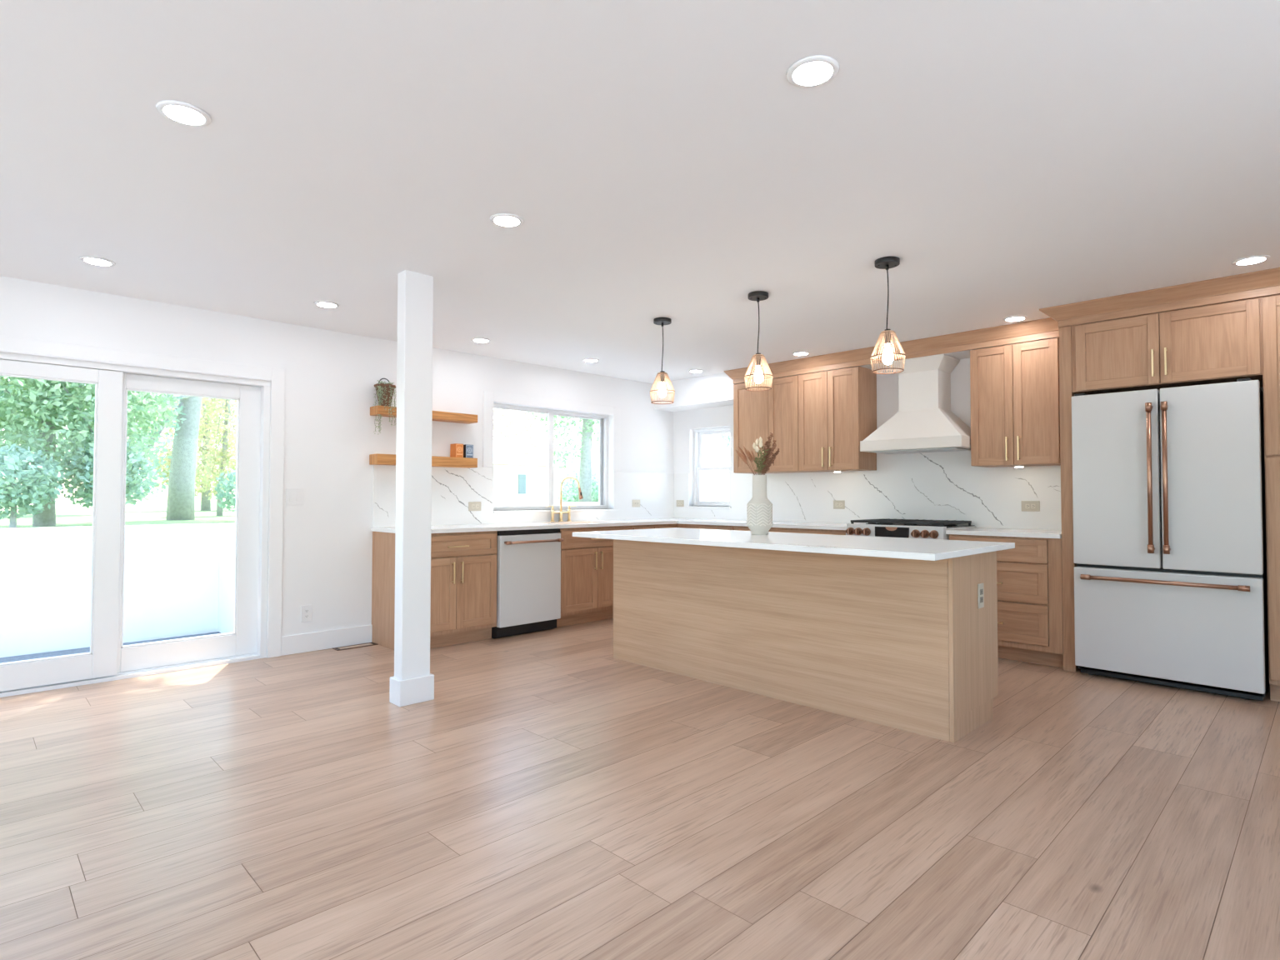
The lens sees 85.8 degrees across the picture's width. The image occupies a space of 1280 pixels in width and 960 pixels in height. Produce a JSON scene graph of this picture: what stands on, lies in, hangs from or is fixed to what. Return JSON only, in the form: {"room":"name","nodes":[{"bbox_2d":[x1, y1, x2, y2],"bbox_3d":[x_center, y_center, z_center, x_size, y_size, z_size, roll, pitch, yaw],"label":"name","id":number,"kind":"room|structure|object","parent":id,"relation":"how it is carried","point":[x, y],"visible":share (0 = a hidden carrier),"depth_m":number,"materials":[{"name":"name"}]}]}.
{"room":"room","nodes":[
{"label":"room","id":0,"kind":"room"},
{"bbox_2d":[0,275,673,651],"bbox_3d":[-2.635,0.064,5.139,8.660,2.438,0.160,1,-2,-45],"label":"wall","id":1,"kind":"structure","parent":0,"point":[331,377],"depth_m":5.28,"materials":[{"name":"paint"}]},
{"bbox_2d":[0,349,271,697],"bbox_3d":[-3.366,0.259,4.390,1.795,2.010,0.174,1,-2,-45],"label":"door","id":2,"kind":"structure","parent":1,"relation":"in","point":[107,660],"depth_m":4.44,"materials":[{"name":"white plastic"}]},
{"bbox_2d":[0,335,284,658],"bbox_3d":[-3.312,0.218,4.344,1.967,2.090,0.016,1,-2,-45],"label":"trim","id":3,"kind":"structure","parent":1,"relation":"attached to","point":[277,376],"depth_m":4.96,"materials":[{"name":"wood"}]},
{"bbox_2d":[285,488,304,504],"bbox_3d":[-2.554,0.125,5.097,0.122,0.122,0.010,1,-2,-45],"label":"light switch","id":4,"kind":"object","parent":1,"relation":"attached to","point":[293,496],"visible":1,"depth_m":5.09,"materials":[{"name":"plastic"}]},
{"bbox_2d":[300,605,311,622],"bbox_3d":[-2.490,0.996,5.141,0.075,0.122,0.008,1,-2,-45],"label":"wall outlet","id":5,"kind":"object","parent":1,"relation":"attached to","point":[306,610],"visible":1,"depth_m":5.14,"materials":[{"name":"plastic"}]},
{"bbox_2d":[280,625,372,655],"bbox_3d":[-2.373,1.216,5.249,0.676,0.140,0.014,1,-2,-45],"label":"baseboard","id":6,"kind":"structure","parent":1,"relation":"attached to","point":[316,641],"depth_m":5.22,"materials":[{"name":"paint"}]},
{"bbox_2d":[369,453,477,468],"bbox_3d":[-1.791,-0.156,5.759,0.896,0.082,0.146,1,-2,-45],"label":"floating shelf","id":7,"kind":"object","parent":1,"relation":"attached to","point":[374,459],"visible":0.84,"depth_m":5.77,"materials":[{"name":"brown wood"}]},
{"bbox_2d":[450,443,463,457],"bbox_3d":[-1.584,-0.252,5.953,0.072,0.119,0.096,1,-2,-45],"label":"decorative box","id":8,"kind":"object","parent":7,"relation":"on","point":[456,449],"visible":0.99,"depth_m":5.92,"materials":[{"name":"cardboard"}]},
{"bbox_2d":[463,444,473,458],"bbox_3d":[-1.512,-0.249,6.017,0.075,0.116,0.086,1,-2,-45],"label":"decorative box","id":9,"kind":"object","parent":7,"relation":"on","point":[467,449],"visible":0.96,"depth_m":5.98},
{"bbox_2d":[370,405,477,424],"bbox_3d":[-1.791,-0.543,5.769,0.896,0.068,0.146,1,-2,-45],"label":"floating shelf","id":10,"kind":"object","parent":1,"relation":"attached to","point":[438,416],"visible":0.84,"depth_m":5.80,"materials":[{"name":"brown wood"}]},
{"bbox_2d":[372,378,396,434],"bbox_3d":[-2.043,-0.588,5.510,0.192,0.462,0.174,1,-2,-27],"label":"basket","id":11,"kind":"object","parent":10,"relation":"on","point":[385,392],"visible":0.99,"depth_m":5.46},
{"bbox_2d":[374,383,395,406],"bbox_3d":[-2.044,-0.673,5.516,0.166,0.179,0.166,1,-2,-45],"label":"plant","id":12,"kind":"object","parent":11,"relation":"on","point":[385,392],"depth_m":5.46,"materials":[{"name":"plant"}]},
{"bbox_2d":[372,465,674,527],"bbox_3d":[-0.874,0.153,6.747,3.536,0.513,0.018,1,-2,-45],"label":"backsplash","id":13,"kind":"structure","parent":1,"relation":"attached to","point":[452,488],"depth_m":6.21,"materials":[{"name":"stone"}]},
{"bbox_2d":[468,501,480,510],"bbox_3d":[-1.472,0.235,6.137,0.128,0.080,0.008,1,-2,-45],"label":"wall outlet","id":14,"kind":"object","parent":13,"relation":"attached to","point":[472,506],"visible":1,"depth_m":6.13,"materials":[{"name":"beige plastic"}]},
{"bbox_2d":[632,500,639,506],"bbox_3d":[-0.040,0.256,7.548,0.120,0.080,0.008,1,-2,-45],"label":"wall outlet","id":15,"kind":"object","parent":13,"relation":"attached to","point":[635,502],"visible":1,"depth_m":7.55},
{"bbox_2d":[482,390,620,471],"bbox_3d":[-0.816,-0.449,6.821,1.692,0.692,0.015,1,-2,-45],"label":"trim","id":16,"kind":"structure","parent":1,"relation":"attached to","point":[489,397],"depth_m":6.64,"materials":[{"name":"wood"}]},
{"bbox_2d":[492,403,619,513],"bbox_3d":[-0.835,-0.192,6.873,1.547,1.022,0.185,1,-2,-45],"label":"window","id":17,"kind":"structure","parent":1,"relation":"in","point":[602,505],"depth_m":6.96,"materials":[{"name":"white plastic"}]},
{"bbox_2d":[0,0,1279,384],"bbox_3d":[-0.136,-1.296,2.522,8.800,0.160,7.440,1,-2,-45],"label":"ceiling","id":18,"kind":"structure","parent":0,"point":[656,158],"depth_m":2.63,"materials":[{"name":"paint"}]},
{"bbox_2d":[79,255,115,266],"bbox_3d":[-2.945,-1.185,3.738,0.156,0.008,0.156,1,-2,-45],"label":"recessed light","id":19,"kind":"object","parent":18,"relation":"in","point":[97,261],"visible":1,"depth_m":3.73,"materials":[{"name":"plastic"}]},
{"bbox_2d":[155,100,211,126],"bbox_3d":[-1.520,-1.219,2.296,0.156,0.008,0.156,1,-2,-45],"label":"recessed light","id":20,"kind":"object","parent":18,"relation":"in","point":[184,113],"visible":1,"depth_m":2.29,"materials":[{"name":"plastic"}]},
{"bbox_2d":[314,300,339,308],"bbox_3d":[-2.082,-1.164,4.576,0.156,0.008,0.156,1,-2,-45],"label":"recessed light","id":21,"kind":"object","parent":18,"relation":"in","point":[320,303],"visible":1,"depth_m":4.57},
{"bbox_2d":[470,337,490,342],"bbox_3d":[-1.299,-1.138,5.619,0.156,0.008,0.156,1,-2,-45],"label":"recessed light","id":22,"kind":"object","parent":18,"relation":"in","point":[477,339],"visible":1,"depth_m":5.61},
{"bbox_2d":[489,213,524,227],"bbox_3d":[-0.615,-1.196,3.179,0.156,0.008,0.156,1,-2,-45],"label":"recessed light","id":23,"kind":"object","parent":18,"relation":"in","point":[506,220],"visible":1,"depth_m":3.17,"materials":[{"name":"plastic"}]},
{"bbox_2d":[582,358,599,362],"bbox_3d":[-0.459,-1.117,6.436,0.156,0.008,0.156,1,-2,-45],"label":"recessed light","id":24,"kind":"object","parent":18,"relation":"in","point":[589,360],"visible":1,"depth_m":6.43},
{"bbox_2d":[650,317,674,404],"bbox_3d":[0.161,-0.855,4.953,0.182,0.602,0.182,1,-2,-45],"label":"pendant lamp","id":25,"kind":"object","parent":18,"relation":"hanging from","point":[662,375],"visible":1,"depth_m":4.92,"materials":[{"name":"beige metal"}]},
{"bbox_2d":[660,370,664,381],"bbox_3d":[0.161,-0.742,4.950,0.032,0.077,0.032,1,-2,-45],"label":"socket","id":26,"kind":"object","parent":25,"relation":"attached to","point":[662,373],"depth_m":4.94,"materials":[{"name":"gold plastic"}]},
{"bbox_2d":[688,369,703,372],"bbox_3d":[0.568,-1.103,6.984,0.156,0.008,0.156,1,-2,-45],"label":"recessed light","id":27,"kind":"object","parent":18,"relation":"in","point":[693,370],"visible":1,"depth_m":6.98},
{"bbox_2d":[743,290,773,391],"bbox_3d":[0.744,-0.870,4.327,0.182,0.602,0.182,1,-2,-45],"label":"pendant lamp","id":28,"kind":"object","parent":18,"relation":"hanging from","point":[757,296],"visible":1,"depth_m":4.30,"materials":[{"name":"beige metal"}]},
{"bbox_2d":[755,353,760,365],"bbox_3d":[0.744,-0.756,4.324,0.032,0.077,0.032,1,-2,-45],"label":"socket","id":29,"kind":"object","parent":28,"relation":"attached to","point":[757,355],"depth_m":4.31,"materials":[{"name":"gold plastic"}]},
{"bbox_2d":[791,351,809,355],"bbox_3d":[1.432,-1.123,6.126,0.156,0.008,0.156,1,-2,-45],"label":"recessed light","id":30,"kind":"object","parent":18,"relation":"in","point":[797,353],"visible":1,"depth_m":6.12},
{"bbox_2d":[785,55,839,88],"bbox_3d":[0.519,-1.222,2.067,0.156,0.008,0.156,1,-2,-45],"label":"recessed light","id":31,"kind":"object","parent":18,"relation":"in","point":[815,71],"visible":1,"depth_m":2.06,"materials":[{"name":"plastic"}]},
{"bbox_2d":[870,256,905,374],"bbox_3d":[1.333,-0.884,3.707,0.182,0.602,0.182,1,-2,-45],"label":"pendant lamp","id":32,"kind":"object","parent":18,"relation":"hanging from","point":[885,262],"visible":1,"depth_m":3.68,"materials":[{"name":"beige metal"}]},
{"bbox_2d":[884,329,890,344],"bbox_3d":[1.333,-0.771,3.704,0.032,0.077,0.032,1,-2,-45],"label":"socket","id":33,"kind":"object","parent":32,"relation":"attached to","point":[888,331],"depth_m":3.69,"materials":[{"name":"gold plastic"}]},
{"bbox_2d":[1002,315,1027,321],"bbox_3d":[2.680,-1.151,4.918,0.156,0.008,0.156,1,-2,-45],"label":"recessed light","id":34,"kind":"object","parent":18,"relation":"in","point":[1014,318],"visible":1,"depth_m":4.91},
{"bbox_2d":[1231,255,1270,265],"bbox_3d":[3.286,-1.179,3.703,0.156,0.008,0.156,1,-2,-45],"label":"recessed light","id":35,"kind":"object","parent":18,"relation":"in","point":[1258,258],"visible":1,"depth_m":3.69,"materials":[{"name":"plastic"}]},
{"bbox_2d":[0,618,1279,959],"bbox_3d":[-0.184,1.273,2.521,8.520,0.100,7.290,1,-2,-45],"label":"floor","id":36,"kind":"structure","parent":0,"point":[555,796],"depth_m":2.48,"materials":[{"name":"brown wood"}]},
{"bbox_2d":[332,642,378,650],"bbox_3d":[-2.199,1.286,5.321,0.310,0.004,0.108,1,-2,-45],"label":"floor vent","id":37,"kind":"object","parent":36,"relation":"in","point":[345,647],"visible":1,"depth_m":5.31,"materials":[{"name":"brown metal"}]},
{"bbox_2d":[371,531,394,649],"bbox_3d":[-1.925,0.846,5.279,0.004,0.883,0.609,1,-2,-45],"label":"end panel","id":38,"kind":"object","parent":36,"relation":"on","point":[383,543],"visible":0.64,"depth_m":5.34,"materials":[{"name":"brown wood"}]},
{"bbox_2d":[389,270,434,706],"bbox_3d":[-1.295,0.036,3.941,0.207,2.438,0.130,1,-2,-45],"label":"support column","id":39,"kind":"structure","parent":36,"relation":"on","point":[412,682],"depth_m":3.90,"materials":[{"name":"paint"}]},
{"bbox_2d":[430,530,497,648],"bbox_3d":[-1.625,0.852,5.525,0.763,0.883,0.643,1,-2,-45],"label":"base cabinet","id":40,"kind":"object","parent":36,"relation":"on","point":[463,565],"visible":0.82,"depth_m":5.38,"materials":[{"name":"brown wood"}]},
{"bbox_2d":[491,528,563,638],"bbox_3d":[-1.107,0.865,5.991,0.622,0.881,0.684,1,-2,-45],"label":"dishwasher","id":41,"kind":"object","parent":36,"relation":"on","point":[528,562],"visible":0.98,"depth_m":5.77,"materials":[{"name":"white metal"}]},
{"bbox_2d":[556,525,630,627],"bbox_3d":[-0.590,0.878,6.544,0.885,0.883,0.643,1,-2,-45],"label":"base cabinet","id":42,"kind":"object","parent":36,"relation":"on","point":[587,563],"visible":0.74,"depth_m":6.26,"materials":[{"name":"brown wood"}]},
{"bbox_2d":[370,518,857,533],"bbox_3d":[0.016,0.404,5.841,3.565,0.030,2.548,1,-2,-45],"label":"countertop","id":43,"kind":"structure","parent":42,"relation":"on","point":[544,525],"depth_m":6.17,"materials":[{"name":"stone"}]},
{"bbox_2d":[545,476,583,521],"bbox_3d":[-0.721,0.186,6.721,0.376,0.446,0.208,1,-2,-45],"label":"bridge faucet","id":44,"kind":"object","parent":43,"relation":"on","point":[580,494],"visible":0.98,"depth_m":6.76,"materials":[{"name":"gold metal"}]},
{"bbox_2d":[630,523,676,529],"bbox_3d":[-0.039,0.892,7.087,0.656,0.883,0.643,1,-2,-45],"label":"base cabinet","id":45,"kind":"object","parent":36,"relation":"on","point":[656,526],"visible":0.16,"depth_m":6.88,"materials":[{"name":"brown wood"}]},
{"bbox_2d":[676,523,734,529],"bbox_3d":[0.623,0.897,7.267,0.643,0.883,1.334,1,-2,-45],"label":"base cabinet","id":46,"kind":"object","parent":36,"relation":"on","point":[682,526],"visible":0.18,"depth_m":6.84,"materials":[{"name":"brown wood"}]},
{"bbox_2d":[733,525,845,534],"bbox_3d":[1.515,0.876,6.362,0.643,0.883,1.202,1,-2,-45],"label":"base cabinet","id":47,"kind":"object","parent":36,"relation":"on","point":[736,527],"visible":0.03,"depth_m":6.07,"materials":[{"name":"brown wood"}]},
{"bbox_2d":[613,539,998,742],"bbox_3d":[0.879,0.827,4.342,0.657,0.883,2.390,1,-2,-45],"label":"kitchen island","id":48,"kind":"object","parent":36,"relation":"on","point":[907,645],"visible":0.86,"depth_m":3.75,"materials":[{"name":"brown wood"}]},
{"bbox_2d":[572,527,1014,560],"bbox_3d":[0.775,0.366,4.247,1.080,0.030,2.497,1,-2,-45],"label":"island countertop","id":49,"kind":"structure","parent":48,"relation":"on","point":[880,547],"depth_m":3.82,"materials":[{"name":"stone"}]},
{"bbox_2d":[746,475,772,534],"bbox_3d":[0.792,0.163,4.554,0.169,0.391,0.169,0,-1,-2],"label":"vase","id":50,"kind":"object","parent":49,"relation":"on","point":[759,508],"visible":1,"depth_m":4.50,"materials":[{"name":"grey ceramic"}]},
{"bbox_2d":[737,451,754,474],"bbox_3d":[0.724,0.030,4.543,0.169,0.446,0.016,0,-1,-12],"label":"spike","id":51,"kind":"object","parent":50,"relation":"in","point":[740,454],"visible":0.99,"depth_m":4.53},
{"bbox_2d":[738,446,753,471],"bbox_3d":[0.729,0.014,4.572,0.158,0.479,0.016,0,-1,14],"label":"spike","id":52,"kind":"object","parent":50,"relation":"in","point":[741,450],"visible":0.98,"depth_m":4.58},
{"bbox_2d":[743,445,755,474],"bbox_3d":[0.740,0.013,4.544,0.131,0.480,0.016,0,-1,-16],"label":"spike","id":53,"kind":"object","parent":50,"relation":"in","point":[745,449],"visible":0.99,"depth_m":4.53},
{"bbox_2d":[753,457,761,472],"bbox_3d":[0.774,0.050,4.529,0.075,0.404,0.049,1,-2,-45],"label":"sprig","id":54,"kind":"object","parent":50,"relation":"in","point":[756,459],"visible":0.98,"depth_m":4.53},
{"bbox_2d":[755,453,763,471],"bbox_3d":[0.786,0.038,4.531,0.061,0.429,0.058,0,-1,2],"label":"sprig","id":55,"kind":"object","parent":50,"relation":"in","point":[759,459],"visible":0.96,"depth_m":4.53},
{"bbox_2d":[758,440,763,456],"bbox_3d":[0.797,-0.004,4.537,0.035,0.512,0.035,-1,-2,32],"label":"flower","id":56,"kind":"object","parent":50,"relation":"in","point":[760,444],"visible":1,"depth_m":4.54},
{"bbox_2d":[758,450,766,474],"bbox_3d":[0.797,0.029,4.536,0.052,0.447,0.071,0,-1,-17],"label":"sprig","id":57,"kind":"object","parent":50,"relation":"in","point":[760,452],"visible":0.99,"depth_m":4.52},
{"bbox_2d":[759,442,767,474],"bbox_3d":[0.824,-0.002,4.569,0.079,0.511,0.038,1,-2,-26],"label":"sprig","id":58,"kind":"object","parent":50,"relation":"in","point":[765,443],"visible":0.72,"depth_m":4.58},
{"bbox_2d":[760,449,769,474],"bbox_3d":[0.815,0.026,4.528,0.058,0.453,0.084,1,-2,-45],"label":"sprig","id":59,"kind":"object","parent":50,"relation":"in","point":[764,452],"visible":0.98,"depth_m":4.53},
{"bbox_2d":[761,436,770,474],"bbox_3d":[0.823,-0.018,4.542,0.084,0.541,0.039,0,-1,21],"label":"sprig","id":60,"kind":"object","parent":50,"relation":"in","point":[767,442],"visible":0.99,"depth_m":4.54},
{"bbox_2d":[762,432,773,474],"bbox_3d":[0.835,-0.032,4.557,0.106,0.569,0.036,0,-1,-1],"label":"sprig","id":61,"kind":"object","parent":50,"relation":"in","point":[772,434],"visible":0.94,"depth_m":4.56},
{"bbox_2d":[763,454,774,472],"bbox_3d":[0.840,0.038,4.558,0.119,0.429,0.039,0,-1,0],"label":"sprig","id":62,"kind":"object","parent":50,"relation":"in","point":[772,454],"visible":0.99,"depth_m":4.55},
{"bbox_2d":[762,444,776,474],"bbox_3d":[0.841,0.007,4.538,0.126,0.492,0.040,0,-1,18],"label":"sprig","id":63,"kind":"object","parent":50,"relation":"in","point":[774,446],"visible":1,"depth_m":4.53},
{"bbox_2d":[765,440,775,463],"bbox_3d":[0.844,-0.007,4.569,0.132,0.521,0.037,0,-1,-11],"label":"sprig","id":64,"kind":"object","parent":50,"relation":"in","point":[773,440],"visible":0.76,"depth_m":4.57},
{"bbox_2d":[764,448,779,474],"bbox_3d":[0.851,0.021,4.550,0.147,0.464,0.036,0,-1,12],"label":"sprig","id":65,"kind":"object","parent":50,"relation":"in","point":[777,451],"visible":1,"depth_m":4.54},
{"bbox_2d":[977,583,984,608],"bbox_3d":[1.742,0.591,3.515,0.074,0.124,0.008,1,-2,-45],"label":"wall outlet","id":66,"kind":"object","parent":48,"relation":"attached to","point":[981,586],"visible":1,"depth_m":3.51,"materials":[{"name":"white plastic"}]},
{"bbox_2d":[845,518,975,539],"bbox_3d":[2.198,0.805,5.622,0.710,0.950,0.796,1,-2,-45],"label":"range","id":67,"kind":"object","parent":36,"relation":"on","point":[907,528],"visible":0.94,"depth_m":5.43,"materials":[{"name":"white metal"}]},
{"bbox_2d":[858,523,974,528],"bbox_3d":[2.227,0.371,5.661,0.610,0.008,0.786,1,-2,-45],"label":"cooktop","id":68,"kind":"object","parent":67,"relation":"in","point":[897,525],"depth_m":5.41,"materials":[{"name":"black metal"}]},
{"bbox_2d":[949,534,1063,667],"bbox_3d":[2.773,0.847,5.086,0.643,0.883,0.744,1,-2,-45],"label":"base cabinet","id":69,"kind":"object","parent":36,"relation":"on","point":[1029,577],"visible":0.5,"depth_m":4.77,"materials":[{"name":"brown wood"}]},
{"bbox_2d":[945,527,1061,538],"bbox_3d":[2.782,0.390,5.109,0.651,0.030,0.749,1,-2,-45],"label":"countertop","id":70,"kind":"structure","parent":69,"relation":"on","point":[1043,533],"depth_m":4.97,"materials":[{"name":"stone"}]},
{"bbox_2d":[1058,325,1080,672],"bbox_3d":[3.085,0.127,4.835,0.614,2.311,0.073,1,-2,-45],"label":"panel","id":71,"kind":"object","parent":36,"relation":"on","point":[1065,332],"visible":0.42,"depth_m":4.62,"materials":[{"name":"brown wood"}]},
{"bbox_2d":[1071,378,1269,700],"bbox_3d":[3.371,0.352,4.390,0.744,1.840,0.920,1,-2,-45],"label":"refrigerator","id":72,"kind":"object","parent":36,"relation":"on","point":[1169,504],"visible":1,"depth_m":4.13,"materials":[{"name":"white metal"}]},
{"bbox_2d":[1260,294,1279,701],"bbox_3d":[4.102,0.102,3.769,0.661,2.311,0.974,1,-2,-45],"label":"pantry cabinet","id":73,"kind":"object","parent":36,"relation":"on","point":[1270,304],"visible":1,"depth_m":3.89,"materials":[{"name":"brown wood"}]},
{"bbox_2d":[673,358,1263,506],"bbox_3d":[2.951,0.080,5.525,0.160,2.438,7.130,1,-2,-45],"label":"wall","id":74,"kind":"structure","parent":0,"point":[887,395],"depth_m":7.42,"materials":[{"name":"paint"}]},
{"bbox_2d":[686,426,730,508],"bbox_3d":[0.812,-0.134,7.670,0.185,0.896,0.620,1,-2,-45],"label":"window","id":75,"kind":"structure","parent":74,"relation":"in","point":[698,434],"depth_m":7.84,"materials":[{"name":"white plastic"}]},
{"bbox_2d":[733,375,814,474],"bbox_3d":[1.321,-0.526,6.815,0.371,0.904,0.757,1,-2,-45],"label":"upper cabinet","id":76,"kind":"object","parent":74,"relation":"attached to","point":[775,411],"visible":0.66,"depth_m":6.68,"materials":[{"name":"brown wood"}]},
{"bbox_2d":[798,366,876,471],"bbox_3d":[1.802,-0.537,6.327,0.371,0.904,0.607,1,-2,-45],"label":"upper cabinet","id":77,"kind":"object","parent":74,"relation":"attached to","point":[837,408],"visible":1,"depth_m":6.18,"materials":[{"name":"brown wood"}]},
{"bbox_2d":[654,337,1055,411],"bbox_3d":[1.718,-0.975,6.455,0.330,0.288,4.110,1,-2,-45],"label":"soffit","id":78,"kind":"structure","parent":74,"relation":"attached to","point":[714,390],"depth_m":7.31,"materials":[{"name":"paint"}]},
{"bbox_2d":[674,450,1061,529],"bbox_3d":[1.835,0.035,6.532,0.018,0.746,4.094,1,-2,-45],"label":"backsplash","id":79,"kind":"structure","parent":74,"relation":"attached to","point":[936,485],"depth_m":6.00,"materials":[{"name":"stone"}]},
{"bbox_2d":[676,500,684,506],"bbox_3d":[0.460,0.268,7.903,0.008,0.076,0.115,1,-2,-45],"label":"wall outlet","id":80,"kind":"object","parent":79,"relation":"attached to","point":[679,502],"visible":1,"depth_m":7.89,"materials":[{"name":"beige plastic"}]},
{"bbox_2d":[833,500,844,509],"bbox_3d":[1.870,0.232,6.472,0.008,0.080,0.118,1,-2,-45],"label":"wall outlet","id":81,"kind":"object","parent":79,"relation":"attached to","point":[837,504],"visible":1,"depth_m":6.47,"materials":[{"name":"beige plastic"}]},
{"bbox_2d":[1021,500,1039,511],"bbox_3d":[3.013,0.202,5.313,0.008,0.080,0.128,1,-2,-45],"label":"wall outlet","id":82,"kind":"object","parent":79,"relation":"attached to","point":[1027,506],"visible":1,"depth_m":5.31,"materials":[{"name":"beige plastic"}]},
{"bbox_2d":[860,353,970,454],"bbox_3d":[2.329,-0.619,5.707,0.494,0.767,0.831,1,-2,-45],"label":"range hood","id":83,"kind":"object","parent":74,"relation":"attached to","point":[924,422],"visible":0.84,"depth_m":5.64,"materials":[{"name":"white metal"}]},
{"bbox_2d":[724,267,1279,384],"bbox_3d":[2.656,-1.081,5.228,0.716,0.132,5.042,1,-2,-45],"label":"crown molding","id":84,"kind":"structure","parent":74,"relation":"attached to","point":[1263,282],"depth_m":4.61,"materials":[{"name":"brown wood"}]},
{"bbox_2d":[970,337,1060,467],"bbox_3d":[2.883,-0.562,5.231,0.371,0.904,0.604,1,-2,-45],"label":"upper cabinet","id":85,"kind":"object","parent":74,"relation":"attached to","point":[1015,392],"visible":0.99,"depth_m":5.11,"materials":[{"name":"brown wood"}]},
{"bbox_2d":[1071,297,1263,394],"bbox_3d":[3.428,-0.814,4.477,0.661,0.447,0.948,1,-2,-45],"label":"upper cabinet","id":86,"kind":"object","parent":74,"relation":"attached to","point":[1219,342],"visible":0.98,"depth_m":4.23,"materials":[{"name":"brown wood"}]},
{"label":"outside","id":87,"kind":"structure","parent":0,"visible":0},
{"bbox_3d":[0.155,2.073,21.169,110.000,0.200,110.000,1,-2,-45],"label":"plane","id":88,"kind":"object","parent":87,"visible":0},
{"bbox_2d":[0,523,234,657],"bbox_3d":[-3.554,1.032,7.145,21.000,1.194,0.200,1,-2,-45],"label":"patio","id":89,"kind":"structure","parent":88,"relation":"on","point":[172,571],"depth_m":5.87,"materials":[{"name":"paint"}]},
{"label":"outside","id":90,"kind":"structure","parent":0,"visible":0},
{"bbox_2d":[0,500,729,528],"bbox_3d":[-16.643,1.653,31.107,80.000,1.079,52.280,1,-2,-45],"label":"ground","id":91,"kind":"structure","parent":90,"point":[67,514],"depth_m":12.98,"materials":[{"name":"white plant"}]},
{"bbox_2d":[0,443,65,528],"bbox_3d":[-7.143,0.097,7.846,0.922,1.039,1.040,1,-2,-45],"label":"tree","id":92,"kind":"object","parent":91,"relation":"on","point":[34,483],"visible":1,"depth_m":7.76,"materials":[{"name":"green plant"}]},
{"bbox_2d":[0,376,94,474],"bbox_3d":[-12.506,-2.265,13.011,4.445,6.016,3.264,1,-2,-45],"label":"shade tree","id":93,"kind":"object","parent":91,"relation":"on","point":[2,391],"visible":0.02,"depth_m":13.27,"materials":[{"name":"green plant"}]},
{"bbox_2d":[0,375,180,526],"bbox_3d":[-7.723,-1.159,8.939,2.690,3.613,2.802,-1,-2,41],"label":"shade tree","id":94,"kind":"object","parent":91,"relation":"on","point":[46,397],"visible":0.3,"depth_m":8.48,"materials":[{"name":"green plant"}]},
{"bbox_2d":[55,442,156,508],"bbox_3d":[-6.726,0.054,8.668,1.039,1.166,0.952,1,-2,-45],"label":"shrub","id":95,"kind":"object","parent":91,"relation":"on","point":[134,486],"visible":0.41,"depth_m":8.54,"materials":[{"name":"green plant"}]},
{"bbox_2d":[126,390,201,519],"bbox_3d":[-7.400,-2.057,11.035,2.806,5.515,3.117,-1,-2,41],"label":"shade tree","id":96,"kind":"object","parent":91,"relation":"on","point":[181,492],"visible":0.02,"depth_m":10.88,"materials":[{"name":"green plant"}]},
{"bbox_2d":[126,395,236,510],"bbox_3d":[-11.531,-2.142,18.267,2.560,6.004,3.777,-1,-2,38],"label":"shade tree","id":97,"kind":"object","parent":91,"relation":"on","point":[205,503],"visible":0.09,"depth_m":17.91,"materials":[{"name":"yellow plant"}]},
{"bbox_2d":[166,395,236,515],"bbox_3d":[-8.177,-1.507,13.320,1.814,4.502,1.650,1,-2,-45],"label":"shade tree","id":98,"kind":"object","parent":91,"relation":"on","point":[223,453],"visible":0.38,"depth_m":13.18,"materials":[{"name":"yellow plant"}]},
{"bbox_2d":[214,466,235,512],"bbox_3d":[-5.883,0.229,10.189,0.772,0.890,0.785,1,-2,-45],"label":"shrub","id":99,"kind":"object","parent":91,"relation":"on","point":[230,501],"visible":0.34,"depth_m":10.00,"materials":[{"name":"green plant"}]},
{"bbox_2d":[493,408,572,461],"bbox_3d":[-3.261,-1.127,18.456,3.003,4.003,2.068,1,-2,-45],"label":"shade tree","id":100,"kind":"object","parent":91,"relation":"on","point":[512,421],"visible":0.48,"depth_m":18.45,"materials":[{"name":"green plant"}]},
{"bbox_2d":[493,440,598,505],"bbox_3d":[-4.949,-0.117,23.912,5.100,2.300,5.400,1,-2,-45],"label":"house","id":101,"kind":"structure","parent":91,"relation":"on","point":[517,481],"depth_m":21.90,"materials":[{"name":"white"}]},
{"bbox_2d":[525,411,599,501],"bbox_3d":[-1.098,-1.759,12.993,2.406,5.008,2.368,0,-1,15],"label":"shade tree","id":102,"kind":"object","parent":91,"relation":"on","point":[585,472],"visible":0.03,"depth_m":12.79,"materials":[{"name":"green plant"}]},
{"bbox_2d":[555,469,598,502],"bbox_3d":[-1.240,0.266,15.633,1.436,1.092,1.216,1,-2,-45],"label":"shrub","id":103,"kind":"object","parent":91,"relation":"on","point":[570,489],"visible":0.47,"depth_m":15.34,"materials":[{"name":"green plant"}]},
{"bbox_2d":[714,433,729,449],"bbox_3d":[2.693,-0.345,16.115,2.208,4.506,2.326,1,-2,-45],"label":"shade tree","id":104,"kind":"object","parent":91,"relation":"on","point":[722,434],"visible":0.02,"depth_m":16.16,"materials":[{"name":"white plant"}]},
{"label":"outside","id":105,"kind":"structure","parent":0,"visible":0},
{"bbox_2d":[0,631,220,663],"bbox_3d":[-2.455,1.534,6.729,22.000,0.174,1.900,1,-2,-45],"label":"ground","id":106,"kind":"structure","parent":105,"point":[7,659],"depth_m":5.67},
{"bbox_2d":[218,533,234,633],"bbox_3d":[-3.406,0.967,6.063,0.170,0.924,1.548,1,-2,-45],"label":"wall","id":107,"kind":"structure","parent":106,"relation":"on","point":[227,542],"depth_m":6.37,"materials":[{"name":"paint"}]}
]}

